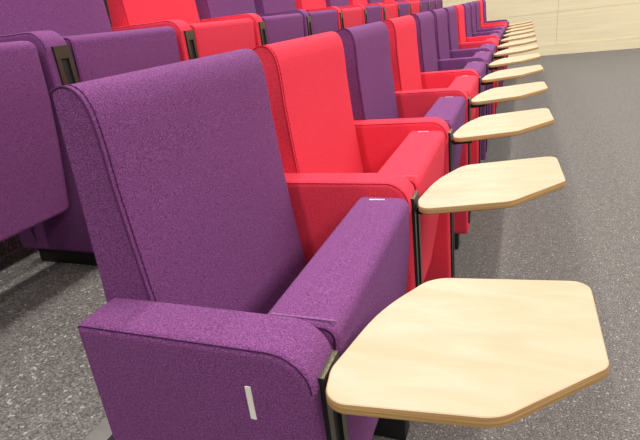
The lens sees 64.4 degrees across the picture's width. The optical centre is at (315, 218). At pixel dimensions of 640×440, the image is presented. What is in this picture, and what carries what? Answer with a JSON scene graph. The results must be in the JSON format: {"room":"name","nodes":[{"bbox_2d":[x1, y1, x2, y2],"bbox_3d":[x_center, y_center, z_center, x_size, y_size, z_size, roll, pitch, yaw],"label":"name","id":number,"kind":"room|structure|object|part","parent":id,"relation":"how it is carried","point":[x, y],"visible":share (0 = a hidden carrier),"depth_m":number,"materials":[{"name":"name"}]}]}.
{"room":"lecture hall","nodes":[
{"label":"lecture hall","id":0,"kind":"room"},
{"bbox_2d":[0,234,22,257],"bbox_3d":[-2.202,-0.398,3.496,3.690,0.885,13.920,2,23,22],"label":"trim","id":1,"kind":"structure","parent":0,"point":[7,246],"depth_m":1.62,"materials":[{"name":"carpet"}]},
{"bbox_2d":[0,247,106,439],"bbox_3d":[-0.047,-0.158,2.715,0.905,0.520,13.920,2,23,22],"label":"floor","id":2,"kind":"structure","parent":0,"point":[49,391],"depth_m":1.07,"materials":[{"name":"grey carpet"}]},
{"bbox_2d":[0,41,68,241],"bbox_3d":[-0.876,-0.177,1.072,0.348,0.910,0.548,2,23,22],"label":"chair","id":3,"kind":"object","parent":2,"relation":"on","point":[33,191],"visible":1,"depth_m":1.18,"materials":[{"name":"purple fabric"}]},
{"bbox_2d":[0,0,179,264],"bbox_3d":[-0.682,-0.386,1.542,0.348,0.908,0.548,2,23,22],"label":"chair","id":4,"kind":"object","parent":2,"relation":"on","point":[75,41],"visible":0.45,"depth_m":1.43,"materials":[{"name":"purple fabric"}]},
{"bbox_3d":[-0.747,-0.188,1.382,0.326,0.585,0.078,2,23,22],"label":"armrest","id":5,"kind":"part","parent":4,"relation":"part of","materials":[{"name":"purple fabric"}]},
{"bbox_3d":[-0.788,-0.509,1.575,0.119,0.677,0.474,2,23,22],"label":"backrest","id":6,"kind":"part","parent":4,"relation":"part of","materials":[{"name":"purple fabric"}]},
{"bbox_3d":[-0.592,-0.178,1.328,0.010,0.521,0.050,2,23,22],"label":"slot frame","id":7,"kind":"part","parent":4,"relation":"part of","materials":[{"name":"brown metal"}]},
{"bbox_3d":[-0.589,-0.342,1.571,0.184,0.442,0.459,2,23,22],"label":"seat","id":8,"kind":"part","parent":4,"relation":"part of","materials":[{"name":"purple fabric"}]},
{"bbox_2d":[84,417,113,439],"bbox_3d":[0.329,-0.370,2.458,0.040,0.034,13.910,2,23,22],"label":"trim","id":9,"kind":"structure","parent":2,"relation":"attached to","point":[103,431],"depth_m":0.82,"materials":[{"name":"grey metal"}]},
{"bbox_2d":[107,0,255,61],"bbox_3d":[-0.488,-0.597,2.012,0.348,0.908,0.548,2,23,22],"label":"chair","id":10,"kind":"object","parent":2,"relation":"on","point":[195,39],"visible":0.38,"depth_m":1.86,"materials":[{"name":"red fabric"}]},
{"bbox_3d":[-0.553,-0.399,1.852,0.326,0.585,0.078,2,23,22],"label":"armrest","id":11,"kind":"part","parent":10,"relation":"part of","materials":[{"name":"red fabric"}]},
{"bbox_3d":[-0.594,-0.720,2.044,0.119,0.677,0.474,2,23,22],"label":"backrest","id":12,"kind":"part","parent":10,"relation":"part of","materials":[{"name":"red fabric"}]},
{"bbox_3d":[-0.398,-0.389,1.797,0.010,0.521,0.050,2,23,22],"label":"slot frame","id":13,"kind":"part","parent":10,"relation":"part of","materials":[{"name":"brown metal"}]},
{"bbox_3d":[-0.395,-0.553,2.041,0.184,0.442,0.459,2,23,22],"label":"seat","id":14,"kind":"part","parent":10,"relation":"part of","materials":[{"name":"red fabric"}]},
{"bbox_2d":[195,0,303,46],"bbox_3d":[-0.294,-0.807,2.482,0.348,0.908,0.548,2,23,22],"label":"chair","id":15,"kind":"object","parent":2,"relation":"on","point":[276,28],"visible":0.28,"depth_m":2.32,"materials":[{"name":"purple fabric"}]},
{"bbox_3d":[-0.400,-0.930,2.514,0.119,0.677,0.474,2,23,22],"label":"backrest","id":16,"kind":"part","parent":15,"relation":"part of","materials":[{"name":"purple fabric"}]},
{"bbox_3d":[-0.359,-0.610,2.321,0.326,0.585,0.078,2,23,22],"label":"armrest","id":17,"kind":"part","parent":15,"relation":"part of","materials":[{"name":"red fabric"}]},
{"bbox_3d":[-0.204,-0.600,2.267,0.010,0.521,0.050,2,23,22],"label":"slot frame","id":18,"kind":"part","parent":15,"relation":"part of","materials":[{"name":"brown metal"}]},
{"bbox_3d":[-0.201,-0.763,2.510,0.184,0.442,0.459,2,23,22],"label":"seat","id":19,"kind":"part","parent":15,"relation":"part of","materials":[{"name":"purple fabric"}]},
{"bbox_2d":[254,0,337,36],"bbox_3d":[-0.100,-1.018,2.951,0.348,0.908,0.548,2,23,22],"label":"chair","id":20,"kind":"object","parent":2,"relation":"on","point":[316,22],"visible":0.31,"depth_m":2.79,"materials":[{"name":"purple fabric"}]},
{"bbox_3d":[-0.206,-1.141,2.983,0.119,0.677,0.474,2,23,22],"label":"backrest","id":21,"kind":"part","parent":20,"relation":"part of","materials":[{"name":"purple fabric"}]},
{"bbox_3d":[-0.165,-0.821,2.791,0.326,0.585,0.078,2,23,22],"label":"armrest","id":22,"kind":"part","parent":20,"relation":"part of","materials":[{"name":"purple fabric"}]},
{"bbox_3d":[-0.011,-0.811,2.736,0.010,0.521,0.050,2,23,22],"label":"slot frame","id":23,"kind":"part","parent":20,"relation":"part of","materials":[{"name":"brown metal"}]},
{"bbox_3d":[-0.007,-0.974,2.980,0.184,0.442,0.459,2,23,22],"label":"seat","id":24,"kind":"part","parent":20,"relation":"part of","materials":[{"name":"purple fabric"}]},
{"bbox_2d":[295,0,362,29],"bbox_3d":[0.094,-1.229,3.421,0.348,0.908,0.548,2,23,22],"label":"chair","id":25,"kind":"object","parent":2,"relation":"on","point":[346,17],"visible":0.22,"depth_m":3.27,"materials":[{"name":"red fabric"}]},
{"bbox_3d":[-0.013,-1.352,3.453,0.119,0.677,0.474,2,23,22],"label":"backrest","id":26,"kind":"part","parent":25,"relation":"part of","materials":[{"name":"red fabric"}]},
{"bbox_3d":[0.029,-1.031,3.261,0.326,0.585,0.078,2,23,22],"label":"armrest","id":27,"kind":"part","parent":25,"relation":"part of","materials":[{"name":"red fabric"}]},
{"bbox_3d":[0.183,-1.021,3.206,0.010,0.521,0.050,2,23,22],"label":"slot frame","id":28,"kind":"part","parent":25,"relation":"part of","materials":[{"name":"brown metal"}]},
{"bbox_3d":[0.187,-1.185,3.449,0.184,0.442,0.459,2,23,22],"label":"seat","id":29,"kind":"part","parent":25,"relation":"part of","materials":[{"name":"red fabric"}]},
{"bbox_2d":[325,0,381,24],"bbox_3d":[0.288,-1.440,3.890,0.348,0.908,0.548,2,23,22],"label":"chair","id":30,"kind":"object","parent":2,"relation":"on","point":[370,14],"visible":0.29,"depth_m":3.73,"materials":[{"name":"purple fabric"}]},
{"bbox_3d":[0.181,-1.563,3.922,0.119,0.677,0.474,2,23,22],"label":"backrest","id":31,"kind":"part","parent":30,"relation":"part of","materials":[{"name":"purple fabric"}]},
{"bbox_3d":[0.223,-1.242,3.730,0.326,0.585,0.078,2,23,22],"label":"armrest","id":32,"kind":"part","parent":30,"relation":"part of","materials":[{"name":"red fabric"}]},
{"bbox_3d":[0.377,-1.232,3.676,0.010,0.521,0.050,2,23,22],"label":"slot frame","id":33,"kind":"part","parent":30,"relation":"part of","materials":[{"name":"brown metal"}]},
{"bbox_3d":[0.381,-1.396,3.919,0.184,0.442,0.459,2,23,22],"label":"seat","id":34,"kind":"part","parent":30,"relation":"part of","materials":[{"name":"purple fabric"}]},
{"bbox_2d":[349,0,396,20],"bbox_3d":[0.481,-1.651,4.360,0.348,0.908,0.548,2,23,22],"label":"chair","id":35,"kind":"object","parent":2,"relation":"on","point":[389,11],"visible":0.24,"depth_m":4.20,"materials":[{"name":"red fabric"}]},
{"bbox_3d":[0.375,-1.773,4.392,0.119,0.677,0.474,2,23,22],"label":"backrest","id":36,"kind":"part","parent":35,"relation":"part of","materials":[{"name":"red fabric"}]},
{"bbox_3d":[0.416,-1.453,4.200,0.326,0.585,0.078,2,23,22],"label":"armrest","id":37,"kind":"part","parent":35,"relation":"part of","materials":[{"name":"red fabric"}]},
{"bbox_3d":[0.574,-1.607,4.388,0.184,0.442,0.459,2,23,22],"label":"seat","id":38,"kind":"part","parent":35,"relation":"part of","materials":[{"name":"red fabric"}]},
{"bbox_2d":[367,0,408,16],"bbox_3d":[0.675,-1.861,4.830,0.348,0.908,0.548,2,23,22],"label":"chair","id":39,"kind":"object","parent":2,"relation":"on","point":[402,8],"visible":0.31,"depth_m":4.67,"materials":[{"name":"purple fabric"}]},
{"bbox_3d":[0.569,-1.984,4.862,0.119,0.677,0.474,2,23,22],"label":"backrest","id":40,"kind":"part","parent":39,"relation":"part of","materials":[{"name":"purple fabric"}]},
{"bbox_3d":[0.610,-1.664,4.669,0.326,0.585,0.078,2,23,22],"label":"armrest","id":41,"kind":"part","parent":39,"relation":"part of","materials":[{"name":"red fabric"}]},
{"bbox_3d":[0.768,-1.817,4.858,0.184,0.442,0.459,2,23,22],"label":"seat","id":42,"kind":"part","parent":39,"relation":"part of","materials":[{"name":"purple fabric"}]},
{"bbox_2d":[382,0,418,14],"bbox_3d":[0.869,-2.072,5.299,0.348,0.908,0.548,2,23,22],"label":"chair","id":43,"kind":"object","parent":2,"relation":"on","point":[413,6],"visible":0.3,"depth_m":5.13,"materials":[{"name":"red fabric"}]},
{"bbox_3d":[0.804,-1.874,5.139,0.326,0.585,0.078,2,23,22],"label":"armrest","id":44,"kind":"part","parent":43,"relation":"part of","materials":[{"name":"purple fabric"}]},
{"bbox_3d":[0.962,-2.028,5.328,0.184,0.442,0.459,2,23,22],"label":"seat","id":45,"kind":"part","parent":43,"relation":"part of","materials":[{"name":"red fabric"}]},
{"bbox_2d":[394,0,427,12],"bbox_3d":[1.063,-2.283,5.769,0.348,0.908,0.548,2,23,22],"label":"chair","id":46,"kind":"object","parent":2,"relation":"on","point":[423,5],"visible":0.2,"depth_m":5.59,"materials":[{"name":"purple fabric"}]},
{"bbox_3d":[1.156,-2.239,5.797,0.184,0.442,0.459,2,23,22],"label":"seat","id":47,"kind":"part","parent":46,"relation":"part of","materials":[{"name":"purple fabric"}]},
{"bbox_2d":[407,0,434,10],"bbox_3d":[1.257,-2.494,6.238,0.348,0.908,0.548,2,23,22],"label":"chair","id":48,"kind":"object","parent":2,"relation":"on","point":[431,3],"visible":0.12,"depth_m":6.08,"materials":[{"name":"purple fabric"}]},
{"bbox_3d":[1.350,-2.450,6.267,0.184,0.442,0.459,2,23,22],"label":"seat","id":49,"kind":"part","parent":48,"relation":"part of","materials":[{"name":"purple fabric"}]},
{"bbox_2d":[435,0,442,8],"bbox_3d":[1.465,-2.720,6.742,0.348,0.908,0.628,2,23,22],"label":"chair","id":50,"kind":"object","parent":2,"relation":"on","point":[438,3],"visible":0.1,"depth_m":6.64,"materials":[{"name":"purple fabric"}]},
{"bbox_3d":[1.544,-2.660,6.736,0.184,0.442,0.459,2,23,22],"label":"seat","id":51,"kind":"part","parent":50,"relation":"part of","materials":[{"name":"purple fabric"}]},
{"bbox_2d":[103,0,111,26],"bbox_3d":[-4.164,-2.081,3.551,0.100,4.200,13.920,2,23,22],"label":"wall","id":52,"kind":"structure","parent":0,"point":[105,1],"depth_m":6.80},
{"bbox_2d":[372,48,639,439],"bbox_3d":[3.836,0.167,1.257,7.405,0.100,13.920,2,23,22],"label":"floor","id":53,"kind":"structure","parent":0,"point":[586,231],"depth_m":2.30,"materials":[{"name":"grey carpet"}]},
{"bbox_2d":[50,49,609,439],"bbox_3d":[0.085,0.226,0.829,0.624,0.966,0.561,2,23,22],"label":"chair","id":54,"kind":"object","parent":53,"relation":"on","point":[214,323],"visible":1,"depth_m":0.64,"materials":[{"name":"purple fabric"}]},
{"bbox_3d":[-0.150,0.070,0.907,0.119,0.677,0.474,2,23,22],"label":"backrest","id":55,"kind":"part","parent":54,"relation":"part of","materials":[{"name":"purple fabric"}]},
{"bbox_3d":[-0.111,0.402,0.721,0.326,0.605,0.078,2,23,22],"label":"armrest","id":56,"kind":"part","parent":54,"relation":"part of","materials":[{"name":"purple fabric"}]},
{"bbox_3d":[0.042,0.403,0.663,0.010,0.521,0.050,2,23,22],"label":"slot frame","id":57,"kind":"part","parent":54,"relation":"part of","materials":[{"name":"brown metal"}]},
{"bbox_3d":[0.046,0.239,0.906,0.184,0.442,0.459,2,23,22],"label":"seat","id":58,"kind":"part","parent":54,"relation":"part of","materials":[{"name":"purple fabric"}]},
{"bbox_2d":[253,31,565,439],"bbox_3d":[0.269,0.016,1.303,0.634,0.963,0.561,2,23,22],"label":"chair","id":59,"kind":"object","parent":53,"relation":"on","point":[306,77],"visible":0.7,"depth_m":1.12,"materials":[{"name":"red fabric"}]},
{"bbox_3d":[0.029,-0.139,1.383,0.119,0.677,0.474,2,23,22],"label":"backrest","id":60,"kind":"part","parent":59,"relation":"part of","materials":[{"name":"red fabric"}]},
{"bbox_3d":[0.077,0.191,1.193,0.326,0.605,0.078,2,23,22],"label":"armrest","id":61,"kind":"part","parent":59,"relation":"part of","materials":[{"name":"red fabric"}]},
{"bbox_3d":[0.234,0.028,1.378,0.184,0.442,0.459,2,23,22],"label":"seat","id":62,"kind":"part","parent":59,"relation":"part of","materials":[{"name":"red fabric"}]},
{"bbox_3d":[0.231,0.192,1.135,0.010,0.521,0.050,2,23,22],"label":"slot frame","id":63,"kind":"part","parent":59,"relation":"part of","materials":[{"name":"brown metal"}]},
{"bbox_2d":[337,21,553,282],"bbox_3d":[0.466,-0.194,1.772,0.634,0.963,0.561,2,23,22],"label":"chair","id":64,"kind":"object","parent":53,"relation":"on","point":[380,131],"visible":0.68,"depth_m":1.59,"materials":[{"name":"purple fabric"}]},
{"bbox_3d":[0.226,-0.350,1.852,0.119,0.677,0.474,2,23,22],"label":"backrest","id":65,"kind":"part","parent":64,"relation":"part of","materials":[{"name":"purple fabric"}]},
{"bbox_3d":[0.274,-0.020,1.661,0.326,0.605,0.078,2,23,22],"label":"armrest","id":66,"kind":"part","parent":64,"relation":"part of","materials":[{"name":"red fabric"}]},
{"bbox_3d":[0.430,-0.182,1.846,0.184,0.442,0.459,2,23,22],"label":"seat","id":67,"kind":"part","parent":64,"relation":"part of","materials":[{"name":"purple fabric"}]},
{"bbox_3d":[0.427,-0.019,1.603,0.010,0.521,0.050,2,23,22],"label":"slot frame","id":68,"kind":"part","parent":64,"relation":"part of","materials":[{"name":"brown metal"}]},
{"bbox_2d":[381,15,547,248],"bbox_3d":[0.662,-0.405,2.240,0.634,0.963,0.561,2,23,22],"label":"chair","id":69,"kind":"object","parent":53,"relation":"on","point":[413,101],"visible":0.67,"depth_m":2.05,"materials":[{"name":"red fabric"}]},
{"bbox_3d":[0.422,-0.560,2.320,0.119,0.677,0.474,2,23,22],"label":"backrest","id":70,"kind":"part","parent":69,"relation":"part of","materials":[{"name":"red fabric"}]},
{"bbox_3d":[0.470,-0.230,2.130,0.326,0.605,0.078,2,23,22],"label":"armrest","id":71,"kind":"part","parent":69,"relation":"part of","materials":[{"name":"red fabric"}]},
{"bbox_3d":[0.627,-0.393,2.314,0.184,0.442,0.459,2,23,22],"label":"seat","id":72,"kind":"part","parent":69,"relation":"part of","materials":[{"name":"red fabric"}]},
{"bbox_3d":[0.624,-0.230,2.071,0.010,0.521,0.050,2,23,22],"label":"slot frame","id":73,"kind":"part","parent":69,"relation":"part of","materials":[{"name":"brown metal"}]},
{"bbox_2d":[411,11,543,163],"bbox_3d":[0.856,-0.616,2.710,0.634,0.963,0.561,2,23,22],"label":"chair","id":74,"kind":"object","parent":53,"relation":"on","point":[431,77],"visible":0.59,"depth_m":2.52,"materials":[{"name":"purple fabric"}]},
{"bbox_3d":[0.616,-0.771,2.790,0.119,0.677,0.474,2,23,22],"label":"backrest","id":75,"kind":"part","parent":74,"relation":"part of","materials":[{"name":"purple fabric"}]},
{"bbox_3d":[0.664,-0.441,2.599,0.326,0.605,0.078,2,23,22],"label":"armrest","id":76,"kind":"part","parent":74,"relation":"part of","materials":[{"name":"red fabric"}]},
{"bbox_3d":[0.821,-0.604,2.784,0.184,0.442,0.459,2,23,22],"label":"seat","id":77,"kind":"part","parent":74,"relation":"part of","materials":[{"name":"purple fabric"}]},
{"bbox_3d":[0.818,-0.440,2.541,0.010,0.521,0.050,2,23,22],"label":"slot frame","id":78,"kind":"part","parent":74,"relation":"part of","materials":[{"name":"brown metal"}]},
{"bbox_2d":[429,8,540,159],"bbox_3d":[1.050,-0.827,3.179,0.634,0.962,0.561,2,23,22],"label":"chair","id":79,"kind":"object","parent":53,"relation":"on","point":[445,63],"visible":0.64,"depth_m":2.98,"materials":[{"name":"purple fabric"}]},
{"bbox_3d":[0.810,-0.982,3.260,0.119,0.677,0.474,2,23,22],"label":"backrest","id":80,"kind":"part","parent":79,"relation":"part of","materials":[{"name":"purple fabric"}]},
{"bbox_3d":[0.858,-0.652,3.069,0.326,0.605,0.078,2,23,22],"label":"armrest","id":81,"kind":"part","parent":79,"relation":"part of","materials":[{"name":"purple fabric"}]},
{"bbox_3d":[1.015,-0.815,3.254,0.184,0.442,0.459,2,23,22],"label":"seat","id":82,"kind":"part","parent":79,"relation":"part of","materials":[{"name":"purple fabric"}]},
{"bbox_3d":[1.011,-0.651,3.011,0.010,0.521,0.050,2,23,22],"label":"slot frame","id":83,"kind":"part","parent":79,"relation":"part of","materials":[{"name":"brown metal"}]},
{"bbox_2d":[444,6,538,114],"bbox_3d":[1.244,-1.037,3.649,0.634,0.962,0.561,2,23,22],"label":"chair","id":84,"kind":"object","parent":53,"relation":"on","point":[455,52],"visible":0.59,"depth_m":3.44,"materials":[{"name":"purple fabric"}]},
{"bbox_3d":[1.004,-1.192,3.729,0.119,0.677,0.474,2,23,22],"label":"backrest","id":85,"kind":"part","parent":84,"relation":"part of","materials":[{"name":"purple fabric"}]},
{"bbox_3d":[1.052,-0.863,3.538,0.326,0.605,0.078,2,23,22],"label":"armrest","id":86,"kind":"part","parent":84,"relation":"part of","materials":[{"name":"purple fabric"}]},
{"bbox_3d":[1.209,-1.025,3.723,0.184,0.442,0.459,2,23,22],"label":"seat","id":87,"kind":"part","parent":84,"relation":"part of","materials":[{"name":"purple fabric"}]},
{"bbox_3d":[1.205,-0.862,3.480,0.010,0.521,0.050,2,23,22],"label":"slot frame","id":88,"kind":"part","parent":84,"relation":"part of","materials":[{"name":"brown metal"}]},
{"bbox_2d":[453,4,536,114],"bbox_3d":[1.438,-1.248,4.119,0.634,0.962,0.561,2,23,22],"label":"chair","id":89,"kind":"object","parent":53,"relation":"on","point":[459,8],"visible":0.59,"depth_m":3.91,"materials":[{"name":"red fabric"}]},
{"bbox_3d":[1.198,-1.403,4.199,0.119,0.677,0.474,2,23,22],"label":"backrest","id":90,"kind":"part","parent":89,"relation":"part of","materials":[{"name":"red fabric"}]},
{"bbox_3d":[1.246,-1.073,4.008,0.326,0.605,0.078,2,23,22],"label":"armrest","id":91,"kind":"part","parent":89,"relation":"part of","materials":[{"name":"red fabric"}]},
{"bbox_3d":[1.403,-1.236,4.193,0.184,0.442,0.459,2,23,22],"label":"seat","id":92,"kind":"part","parent":89,"relation":"part of","materials":[{"name":"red fabric"}]},
{"bbox_3d":[1.399,-1.073,3.950,0.010,0.521,0.050,2,23,22],"label":"slot frame","id":93,"kind":"part","parent":89,"relation":"part of","materials":[{"name":"brown metal"}]},
{"bbox_2d":[462,3,535,106],"bbox_3d":[1.631,-1.459,4.588,0.634,0.962,0.561,2,23,22],"label":"chair","id":94,"kind":"object","parent":53,"relation":"on","point":[467,16],"visible":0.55,"depth_m":4.38,"materials":[{"name":"purple fabric"}]},
{"bbox_3d":[1.391,-1.614,4.668,0.119,0.677,0.474,2,23,22],"label":"backrest","id":95,"kind":"part","parent":94,"relation":"part of","materials":[{"name":"purple fabric"}]},
{"bbox_3d":[1.440,-1.284,4.478,0.326,0.605,0.078,2,23,22],"label":"armrest","id":96,"kind":"part","parent":94,"relation":"part of","materials":[{"name":"red fabric"}]},
{"bbox_3d":[1.596,-1.447,4.662,0.184,0.442,0.459,2,23,22],"label":"seat","id":97,"kind":"part","parent":94,"relation":"part of","materials":[{"name":"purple fabric"}]},
{"bbox_2d":[468,2,534,86],"bbox_3d":[1.825,-1.670,5.058,0.634,0.962,0.561,2,23,22],"label":"chair","id":98,"kind":"object","parent":53,"relation":"on","point":[472,4],"visible":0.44,"depth_m":4.85,"materials":[{"name":"purple fabric"}]},
{"bbox_3d":[1.585,-1.825,5.138,0.119,0.677,0.474,2,23,22],"label":"backrest","id":99,"kind":"part","parent":98,"relation":"part of","materials":[{"name":"purple fabric"}]},
{"bbox_3d":[1.633,-1.495,4.947,0.326,0.605,0.078,2,23,22],"label":"armrest","id":100,"kind":"part","parent":98,"relation":"part of","materials":[{"name":"purple fabric"}]},
{"bbox_2d":[472,1,533,85],"bbox_3d":[2.019,-1.880,5.527,0.634,0.962,0.561,2,23,22],"label":"chair","id":101,"kind":"object","parent":53,"relation":"on","point":[477,8],"visible":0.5,"depth_m":5.32,"materials":[{"name":"purple fabric"}]},
{"bbox_3d":[1.779,-2.036,5.607,0.119,0.677,0.474,2,23,22],"label":"backrest","id":102,"kind":"part","parent":101,"relation":"part of","materials":[{"name":"purple fabric"}]},
{"bbox_3d":[1.827,-1.706,5.417,0.326,0.605,0.078,2,23,22],"label":"armrest","id":103,"kind":"part","parent":101,"relation":"part of","materials":[{"name":"purple fabric"}]},
{"bbox_2d":[478,0,532,69],"bbox_3d":[2.213,-2.091,5.997,0.634,0.962,0.561,2,23,22],"label":"chair","id":104,"kind":"object","parent":53,"relation":"on","point":[479,1],"visible":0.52,"depth_m":5.79,"materials":[{"name":"red fabric"}]},
{"bbox_3d":[1.973,-2.246,6.077,0.119,0.677,0.474,2,23,22],"label":"backrest","id":105,"kind":"part","parent":104,"relation":"part of","materials":[{"name":"red fabric"}]},
{"bbox_3d":[2.021,-1.916,5.886,0.326,0.605,0.078,2,23,22],"label":"armrest","id":106,"kind":"part","parent":104,"relation":"part of","materials":[{"name":"red fabric"}]},
{"bbox_2d":[482,0,532,68],"bbox_3d":[2.421,-2.317,6.500,0.634,0.962,0.641,2,23,22],"label":"chair","id":107,"kind":"object","parent":53,"relation":"on","point":[495,22],"visible":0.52,"depth_m":6.29,"materials":[{"name":"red fabric"}]},
{"bbox_3d":[2.167,-2.457,6.547,0.119,0.677,0.474,2,23,22],"label":"backrest","id":108,"kind":"part","parent":107,"relation":"part of","materials":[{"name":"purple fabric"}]},
{"bbox_3d":[2.215,-2.127,6.356,0.326,0.605,0.078,2,23,22],"label":"armrest","id":109,"kind":"part","parent":107,"relation":"part of","materials":[{"name":"red fabric"}]},
{"bbox_3d":[2.409,-2.338,6.825,0.326,0.605,0.078,2,23,22],"label":"armrest","id":110,"kind":"part","parent":107,"relation":"part of","materials":[{"name":"purple fabric"}]},
{"bbox_2d":[443,0,639,48],"bbox_3d":[3.932,-4.530,7.320,12.000,4.300,0.100,2,23,22],"label":"wall","id":111,"kind":"structure","parent":0,"point":[555,22],"depth_m":7.91,"materials":[{"name":"beige wood"}]},
{"bbox_2d":[508,38,639,56],"bbox_3d":[4.141,-2.687,8.002,12.000,0.148,0.024,2,23,22],"label":"baseboard","id":112,"kind":"structure","parent":111,"relation":"attached to","point":[631,43],"depth_m":7.95,"materials":[{"name":"beige wood"}]}
]}

